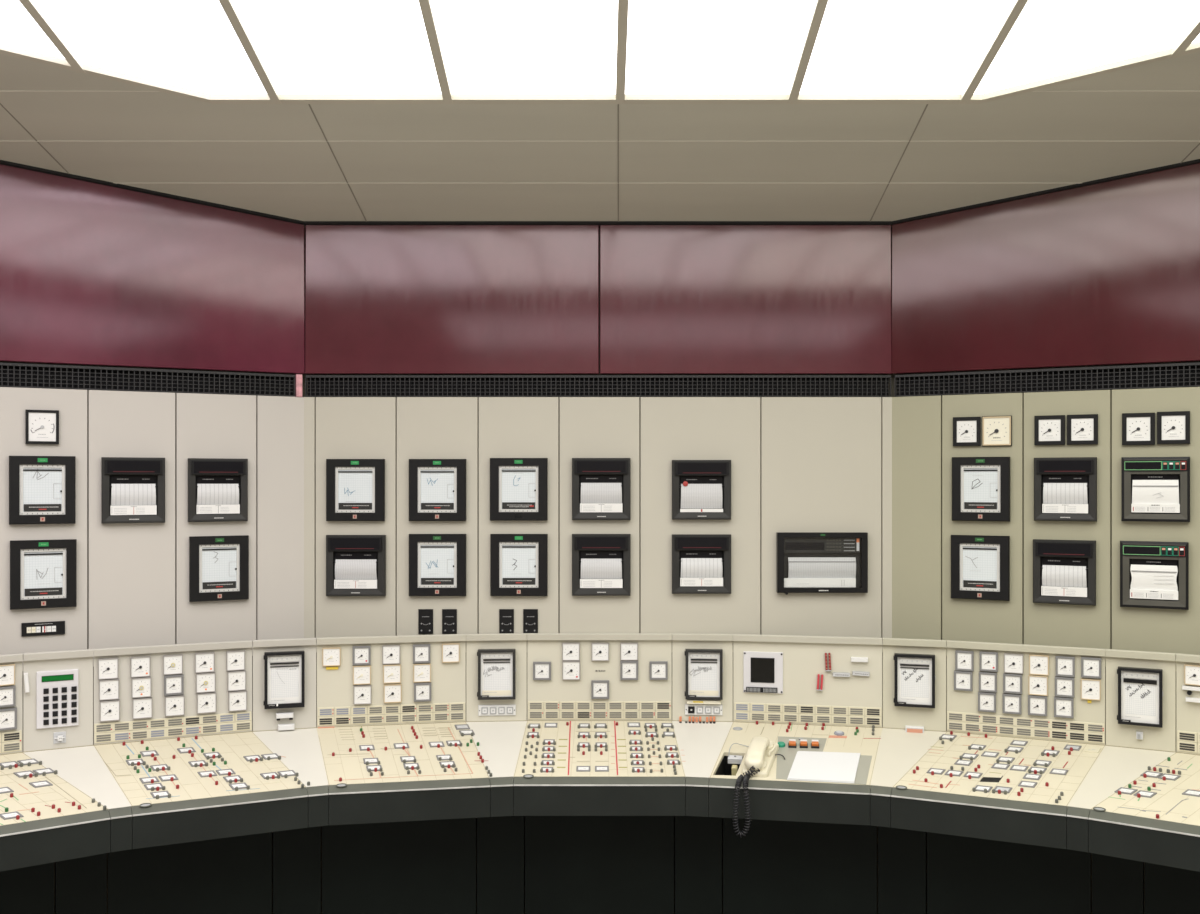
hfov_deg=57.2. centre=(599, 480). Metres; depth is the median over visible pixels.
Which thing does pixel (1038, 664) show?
meter
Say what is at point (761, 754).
telephone
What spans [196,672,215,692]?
meter
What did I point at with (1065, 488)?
recorder
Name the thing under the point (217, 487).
recorder
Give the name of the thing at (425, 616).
module
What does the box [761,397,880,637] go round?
panel
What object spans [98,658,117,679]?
meter
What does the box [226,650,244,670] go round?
meter
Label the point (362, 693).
meter
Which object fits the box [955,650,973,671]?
meter
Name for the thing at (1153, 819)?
console section
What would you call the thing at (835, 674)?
label holder
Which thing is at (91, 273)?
panel
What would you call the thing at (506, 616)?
module
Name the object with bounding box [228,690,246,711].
meter
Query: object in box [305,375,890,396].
air vent
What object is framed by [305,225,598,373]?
panel
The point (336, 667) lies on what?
tag
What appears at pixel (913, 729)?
striped box
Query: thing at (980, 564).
recorder
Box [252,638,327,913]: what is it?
console section
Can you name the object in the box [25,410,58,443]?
gauge
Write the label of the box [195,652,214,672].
meter
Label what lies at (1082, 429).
gauge
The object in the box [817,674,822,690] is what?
holder
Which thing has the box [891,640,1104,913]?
console section
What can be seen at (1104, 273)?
panel
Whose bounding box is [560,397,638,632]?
panel
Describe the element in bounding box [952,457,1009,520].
recorder
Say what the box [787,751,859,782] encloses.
paper sheets
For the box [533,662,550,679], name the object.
meter
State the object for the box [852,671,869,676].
label holder
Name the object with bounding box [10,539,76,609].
recorder
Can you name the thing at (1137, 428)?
gauge
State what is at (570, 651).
meter
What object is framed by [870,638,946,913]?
console section
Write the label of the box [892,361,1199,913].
wall
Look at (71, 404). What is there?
panel
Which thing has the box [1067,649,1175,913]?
console section
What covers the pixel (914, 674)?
recorder
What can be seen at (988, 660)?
meter
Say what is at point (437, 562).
recorder
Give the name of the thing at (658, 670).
meter
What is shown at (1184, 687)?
rail
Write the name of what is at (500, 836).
console section
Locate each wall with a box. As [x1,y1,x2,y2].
[0,361,303,913]
[304,227,891,913]
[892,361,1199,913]
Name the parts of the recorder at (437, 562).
pen rail, name plate, frame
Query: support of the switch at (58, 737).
attached to the console section at (80, 883)
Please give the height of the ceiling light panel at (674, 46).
0.644 m
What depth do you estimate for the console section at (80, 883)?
3.32 m
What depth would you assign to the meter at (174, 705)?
3.53 m
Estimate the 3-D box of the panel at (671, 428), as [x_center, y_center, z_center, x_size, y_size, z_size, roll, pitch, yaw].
[0.352,0.153,3.860,0.420,0.894,0.020,0,0,0]
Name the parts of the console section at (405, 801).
upright panel, kick panel, edge trim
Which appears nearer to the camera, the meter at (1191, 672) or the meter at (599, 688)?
the meter at (1191, 672)
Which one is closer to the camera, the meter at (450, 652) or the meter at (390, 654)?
the meter at (390, 654)
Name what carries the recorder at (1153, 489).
attached to the panel at (1133, 628)
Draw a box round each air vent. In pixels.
[0,363,301,396]
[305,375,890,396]
[895,362,1199,396]
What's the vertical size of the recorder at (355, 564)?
0.213 m
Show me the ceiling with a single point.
(47, 116)
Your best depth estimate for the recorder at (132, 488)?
3.59 m
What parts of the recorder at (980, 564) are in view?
name plate, pen rail, frame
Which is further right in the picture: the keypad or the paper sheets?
the paper sheets
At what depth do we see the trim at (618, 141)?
3.32 m
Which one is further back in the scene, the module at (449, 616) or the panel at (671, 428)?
the panel at (671, 428)
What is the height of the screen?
0.140 m
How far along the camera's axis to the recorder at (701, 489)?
3.83 m
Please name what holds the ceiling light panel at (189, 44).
hanging from the ceiling
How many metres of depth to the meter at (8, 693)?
3.33 m
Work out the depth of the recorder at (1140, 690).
3.38 m
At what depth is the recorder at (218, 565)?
3.71 m
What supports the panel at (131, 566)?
attached to the wall at (0, 361)
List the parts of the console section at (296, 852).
upright panel, bar handle, bar handle, kick panel, edge trim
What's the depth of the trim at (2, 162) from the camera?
3.83 m
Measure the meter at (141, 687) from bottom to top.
0.062 m
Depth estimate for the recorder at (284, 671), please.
3.65 m
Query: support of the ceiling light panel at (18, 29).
attached to the ceiling
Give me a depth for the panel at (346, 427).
3.85 m
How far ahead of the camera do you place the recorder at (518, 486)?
3.83 m
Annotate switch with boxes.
[53,731,65,743]
[1136,731,1142,739]
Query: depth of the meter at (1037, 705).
3.52 m
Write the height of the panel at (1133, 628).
0.894 m
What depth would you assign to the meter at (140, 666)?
3.49 m
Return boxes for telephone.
[733,737,784,837]
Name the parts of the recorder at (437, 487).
pen rail, name plate, frame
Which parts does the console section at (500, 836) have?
upright panel, button strip, kick panel, edge trim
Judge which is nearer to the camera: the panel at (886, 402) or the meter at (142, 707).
the meter at (142, 707)
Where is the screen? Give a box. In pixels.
[743,651,782,693]
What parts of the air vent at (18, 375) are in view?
cloth strip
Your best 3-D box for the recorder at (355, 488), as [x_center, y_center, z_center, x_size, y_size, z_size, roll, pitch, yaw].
[-0.853,0.031,3.838,0.202,0.216,0.024,0,0,0]
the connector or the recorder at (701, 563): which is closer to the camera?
the connector
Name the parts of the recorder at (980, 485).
name plate, frame, pen rail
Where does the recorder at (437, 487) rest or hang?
attached to the panel at (427, 427)
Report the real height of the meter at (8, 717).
0.064 m
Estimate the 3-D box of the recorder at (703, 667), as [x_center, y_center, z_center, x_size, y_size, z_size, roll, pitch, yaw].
[0.357,0.664,3.778,0.132,0.170,0.028,0,0,4]
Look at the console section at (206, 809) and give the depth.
3.41 m
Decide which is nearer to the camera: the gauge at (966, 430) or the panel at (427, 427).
the gauge at (966, 430)
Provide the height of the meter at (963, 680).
0.063 m
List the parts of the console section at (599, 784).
upright panel, kick panel, edge trim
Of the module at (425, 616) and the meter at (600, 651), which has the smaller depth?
the meter at (600, 651)
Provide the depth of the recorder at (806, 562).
3.83 m
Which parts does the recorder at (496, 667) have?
pen rail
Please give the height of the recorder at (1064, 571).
0.209 m
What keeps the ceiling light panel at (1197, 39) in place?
attached to the ceiling
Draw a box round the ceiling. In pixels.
[0,52,1199,226]
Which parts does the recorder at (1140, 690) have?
pen rail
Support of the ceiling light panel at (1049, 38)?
hanging from the ceiling
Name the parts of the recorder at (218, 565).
pen rail, name plate, frame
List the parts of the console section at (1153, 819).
edge trim, kick panel, upright panel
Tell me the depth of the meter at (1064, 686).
3.48 m
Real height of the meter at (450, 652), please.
0.064 m
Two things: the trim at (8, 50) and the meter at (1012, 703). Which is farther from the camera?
the meter at (1012, 703)
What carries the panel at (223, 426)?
attached to the wall at (0, 361)
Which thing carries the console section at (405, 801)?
on the floor
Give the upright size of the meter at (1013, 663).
0.062 m
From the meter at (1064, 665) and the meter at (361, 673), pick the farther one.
the meter at (361, 673)
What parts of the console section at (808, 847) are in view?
edge trim, kick panel, upright panel, grey plate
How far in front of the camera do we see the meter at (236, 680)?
3.61 m
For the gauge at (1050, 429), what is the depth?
3.61 m
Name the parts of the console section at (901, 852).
edge trim, kick panel, upright panel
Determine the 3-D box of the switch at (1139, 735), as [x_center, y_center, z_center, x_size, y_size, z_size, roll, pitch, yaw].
[1.666,0.786,3.397,0.019,0.022,0.016,0,0,26]
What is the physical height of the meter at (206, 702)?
0.064 m
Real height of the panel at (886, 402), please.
0.894 m
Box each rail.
[1182,685,1199,690]
[1186,697,1199,702]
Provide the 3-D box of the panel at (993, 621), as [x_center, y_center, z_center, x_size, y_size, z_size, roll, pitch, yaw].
[1.294,0.153,3.727,0.259,0.894,0.021,0,0,26]
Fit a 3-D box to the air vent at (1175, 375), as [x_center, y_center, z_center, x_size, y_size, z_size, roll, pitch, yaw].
[1.958,-0.333,3.409,2.053,0.074,0.038,0,0,26]
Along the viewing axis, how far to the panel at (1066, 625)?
3.59 m
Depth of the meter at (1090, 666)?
3.46 m
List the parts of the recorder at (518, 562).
pen rail, name plate, frame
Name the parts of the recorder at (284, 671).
pen rail, name plate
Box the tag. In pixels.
[326,666,337,669]
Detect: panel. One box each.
[0,0,64,58]
[0,164,304,373]
[0,387,86,654]
[35,0,266,93]
[88,390,174,666]
[176,393,255,655]
[233,0,440,93]
[257,395,303,639]
[304,397,315,637]
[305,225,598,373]
[316,397,396,651]
[397,397,477,635]
[430,0,617,93]
[479,397,558,633]
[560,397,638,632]
[600,225,891,373]
[625,0,815,93]
[640,397,759,634]
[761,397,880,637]
[799,0,1013,93]
[881,397,891,651]
[892,163,1199,373]
[892,395,941,639]
[942,393,1022,655]
[974,0,1199,93]
[1024,390,1110,666]
[1112,387,1199,654]
[1192,34,1199,42]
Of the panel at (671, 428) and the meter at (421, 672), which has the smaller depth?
the meter at (421, 672)
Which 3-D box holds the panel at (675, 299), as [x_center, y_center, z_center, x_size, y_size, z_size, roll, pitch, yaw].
[0.511,-0.637,3.862,1.022,0.523,0.017,0,-1,0]
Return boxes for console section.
[0,653,109,913]
[23,649,131,913]
[94,640,307,913]
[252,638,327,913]
[316,634,489,913]
[466,633,526,913]
[513,633,684,913]
[672,633,732,913]
[709,634,881,913]
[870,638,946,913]
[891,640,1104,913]
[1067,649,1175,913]
[1088,653,1199,913]
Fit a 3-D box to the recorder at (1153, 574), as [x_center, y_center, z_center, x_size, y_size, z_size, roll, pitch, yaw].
[1.750,0.296,3.476,0.193,0.210,0.029,0,0,26]
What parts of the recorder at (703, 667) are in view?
pen rail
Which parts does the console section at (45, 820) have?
upright panel, kick panel, edge trim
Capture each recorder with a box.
[9,456,75,524]
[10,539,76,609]
[101,457,164,523]
[188,458,247,521]
[189,535,248,601]
[263,651,304,708]
[326,459,384,520]
[326,535,385,595]
[409,459,465,520]
[409,534,465,595]
[477,649,515,699]
[490,458,547,520]
[490,534,547,595]
[572,458,630,519]
[572,534,630,595]
[672,460,730,519]
[672,534,730,593]
[685,649,722,699]
[776,532,867,594]
[894,653,935,707]
[951,535,1009,600]
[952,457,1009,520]
[1033,539,1095,605]
[1034,457,1096,521]
[1117,666,1162,727]
[1120,541,1188,609]
[1121,457,1189,521]
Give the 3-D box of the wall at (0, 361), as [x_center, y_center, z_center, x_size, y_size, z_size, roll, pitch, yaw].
[-2.018,-0.140,3.467,2.160,3.600,0.100,0,0,-26]
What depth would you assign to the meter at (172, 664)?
3.53 m
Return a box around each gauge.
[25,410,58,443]
[953,417,980,445]
[982,416,1011,445]
[1034,415,1064,444]
[1067,414,1097,444]
[1122,413,1154,444]
[1157,411,1189,443]
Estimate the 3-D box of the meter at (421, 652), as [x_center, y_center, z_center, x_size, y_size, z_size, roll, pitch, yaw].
[-0.608,0.589,3.751,0.059,0.063,0.012,0,0,-11]
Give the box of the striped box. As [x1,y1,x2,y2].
[905,725,923,732]
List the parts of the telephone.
coiled cord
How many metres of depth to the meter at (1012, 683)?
3.54 m
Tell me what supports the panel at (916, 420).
attached to the wall at (893, 375)
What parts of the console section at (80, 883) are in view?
handle, upright panel, kick panel, edge trim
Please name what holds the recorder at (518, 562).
attached to the panel at (509, 427)
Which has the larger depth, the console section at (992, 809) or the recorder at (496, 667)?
the recorder at (496, 667)
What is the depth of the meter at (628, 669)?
3.79 m
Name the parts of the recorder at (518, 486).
name plate, frame, pen rail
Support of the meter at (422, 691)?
attached to the console section at (405, 801)
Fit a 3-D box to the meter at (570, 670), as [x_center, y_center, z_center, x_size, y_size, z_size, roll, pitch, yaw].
[-0.099,0.653,3.794,0.061,0.064,0.012,0,0,0]
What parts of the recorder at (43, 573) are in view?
frame, pen rail, name plate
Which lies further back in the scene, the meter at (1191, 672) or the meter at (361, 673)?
the meter at (361, 673)
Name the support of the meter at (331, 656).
attached to the console section at (405, 801)
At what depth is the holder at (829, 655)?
3.71 m
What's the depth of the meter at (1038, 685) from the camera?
3.52 m
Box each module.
[418,609,432,633]
[442,609,456,633]
[499,609,513,632]
[523,609,537,632]
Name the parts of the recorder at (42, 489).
frame, pen rail, name plate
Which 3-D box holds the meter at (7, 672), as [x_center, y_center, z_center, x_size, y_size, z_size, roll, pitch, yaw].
[-1.801,0.587,3.326,0.056,0.062,0.012,0,0,-34]
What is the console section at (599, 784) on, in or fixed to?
on the floor
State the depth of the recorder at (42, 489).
3.48 m
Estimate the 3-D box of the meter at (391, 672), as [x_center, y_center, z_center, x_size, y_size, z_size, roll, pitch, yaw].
[-0.705,0.654,3.732,0.059,0.062,0.012,0,0,-10]
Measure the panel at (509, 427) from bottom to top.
0.894 m
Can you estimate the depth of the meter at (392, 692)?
3.73 m
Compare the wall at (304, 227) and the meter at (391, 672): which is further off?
the wall at (304, 227)
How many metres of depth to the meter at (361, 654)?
3.71 m
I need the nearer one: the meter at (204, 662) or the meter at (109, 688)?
the meter at (109, 688)
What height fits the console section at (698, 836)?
1.135 m
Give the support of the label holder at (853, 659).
attached to the console section at (808, 847)
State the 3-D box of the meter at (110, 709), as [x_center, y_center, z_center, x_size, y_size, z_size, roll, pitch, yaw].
[-1.541,0.723,3.460,0.058,0.064,0.012,0,0,-23]
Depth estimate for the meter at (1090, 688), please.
3.46 m
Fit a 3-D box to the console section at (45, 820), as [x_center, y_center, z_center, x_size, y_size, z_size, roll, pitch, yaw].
[-1.768,1.093,3.058,0.726,1.135,0.520,0,0,42]
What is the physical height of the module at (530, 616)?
0.086 m
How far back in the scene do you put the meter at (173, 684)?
3.53 m
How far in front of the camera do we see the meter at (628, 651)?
3.79 m
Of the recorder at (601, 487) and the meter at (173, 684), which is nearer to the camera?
the meter at (173, 684)
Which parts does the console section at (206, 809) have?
upright panel, kick panel, edge trim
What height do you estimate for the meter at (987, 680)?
0.063 m
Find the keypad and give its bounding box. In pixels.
[36,669,78,728]
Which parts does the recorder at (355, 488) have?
pen rail, frame, name plate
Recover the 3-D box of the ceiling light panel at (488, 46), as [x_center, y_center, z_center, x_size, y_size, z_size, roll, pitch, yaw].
[-0.186,-1.413,0.951,0.462,0.644,4.301,0,0,0]
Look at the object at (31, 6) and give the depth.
2.86 m
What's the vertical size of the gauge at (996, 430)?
0.101 m
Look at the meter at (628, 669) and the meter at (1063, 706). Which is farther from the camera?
the meter at (628, 669)
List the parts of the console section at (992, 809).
edge trim, kick panel, upright panel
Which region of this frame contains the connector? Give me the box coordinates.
[728,743,748,775]
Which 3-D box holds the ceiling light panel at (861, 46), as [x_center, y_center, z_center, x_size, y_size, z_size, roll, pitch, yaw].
[0.787,-1.413,0.951,0.462,0.644,4.301,0,0,0]
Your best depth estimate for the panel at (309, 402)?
3.85 m
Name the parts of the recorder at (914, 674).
pen rail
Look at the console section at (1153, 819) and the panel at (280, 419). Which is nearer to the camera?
the console section at (1153, 819)
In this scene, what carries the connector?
attached to the console section at (808, 847)
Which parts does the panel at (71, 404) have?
counter strip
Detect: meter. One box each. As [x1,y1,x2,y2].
[0,664,14,685]
[0,686,15,707]
[0,708,16,730]
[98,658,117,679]
[99,679,118,700]
[100,700,119,721]
[131,656,149,677]
[132,677,150,697]
[133,697,151,718]
[163,654,182,674]
[164,674,183,695]
[165,695,184,716]
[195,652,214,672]
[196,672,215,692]
[197,692,215,713]
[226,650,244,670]
[227,670,245,690]
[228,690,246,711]
[322,647,340,665]
[353,646,370,664]
[353,665,370,684]
[354,685,370,704]
[382,645,399,663]
[383,664,400,683]
[384,684,401,702]
[413,644,429,662]
[413,663,430,682]
[414,682,430,701]
[442,643,459,662]
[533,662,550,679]
[562,643,579,660]
[562,661,579,679]
[591,680,608,698]
[592,643,608,660]
[620,643,637,660]
[620,661,637,679]
[649,661,667,679]
[954,670,972,690]
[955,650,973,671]
[978,692,995,712]
[979,672,996,692]
[980,651,997,671]
[1003,673,1021,693]
[1003,693,1021,714]
[1004,653,1023,673]
[1028,695,1046,715]
[1029,654,1048,675]
[1029,675,1047,695]
[1054,697,1073,718]
[1055,656,1074,676]
[1055,676,1073,697]
[1081,657,1100,678]
[1081,678,1100,700]
[1184,664,1199,685]
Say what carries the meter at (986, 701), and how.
attached to the console section at (992, 809)
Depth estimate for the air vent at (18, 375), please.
3.64 m
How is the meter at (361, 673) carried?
attached to the console section at (405, 801)
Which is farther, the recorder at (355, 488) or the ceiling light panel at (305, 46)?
the recorder at (355, 488)
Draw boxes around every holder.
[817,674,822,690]
[825,653,830,670]
[833,672,849,676]
[851,657,867,661]
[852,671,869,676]
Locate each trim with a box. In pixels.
[0,41,1199,103]
[0,90,1199,221]
[0,159,1199,227]
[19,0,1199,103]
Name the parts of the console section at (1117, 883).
edge trim, kick panel, upright panel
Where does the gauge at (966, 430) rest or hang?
attached to the panel at (993, 621)
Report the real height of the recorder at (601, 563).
0.215 m
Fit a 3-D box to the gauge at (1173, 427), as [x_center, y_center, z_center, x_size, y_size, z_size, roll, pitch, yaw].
[1.803,-0.167,3.459,0.092,0.102,0.012,0,0,26]
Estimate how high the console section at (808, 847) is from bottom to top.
1.135 m
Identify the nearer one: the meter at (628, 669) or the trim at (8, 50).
the trim at (8, 50)
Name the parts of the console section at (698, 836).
edge trim, kick panel, upright panel, button strip, cream strip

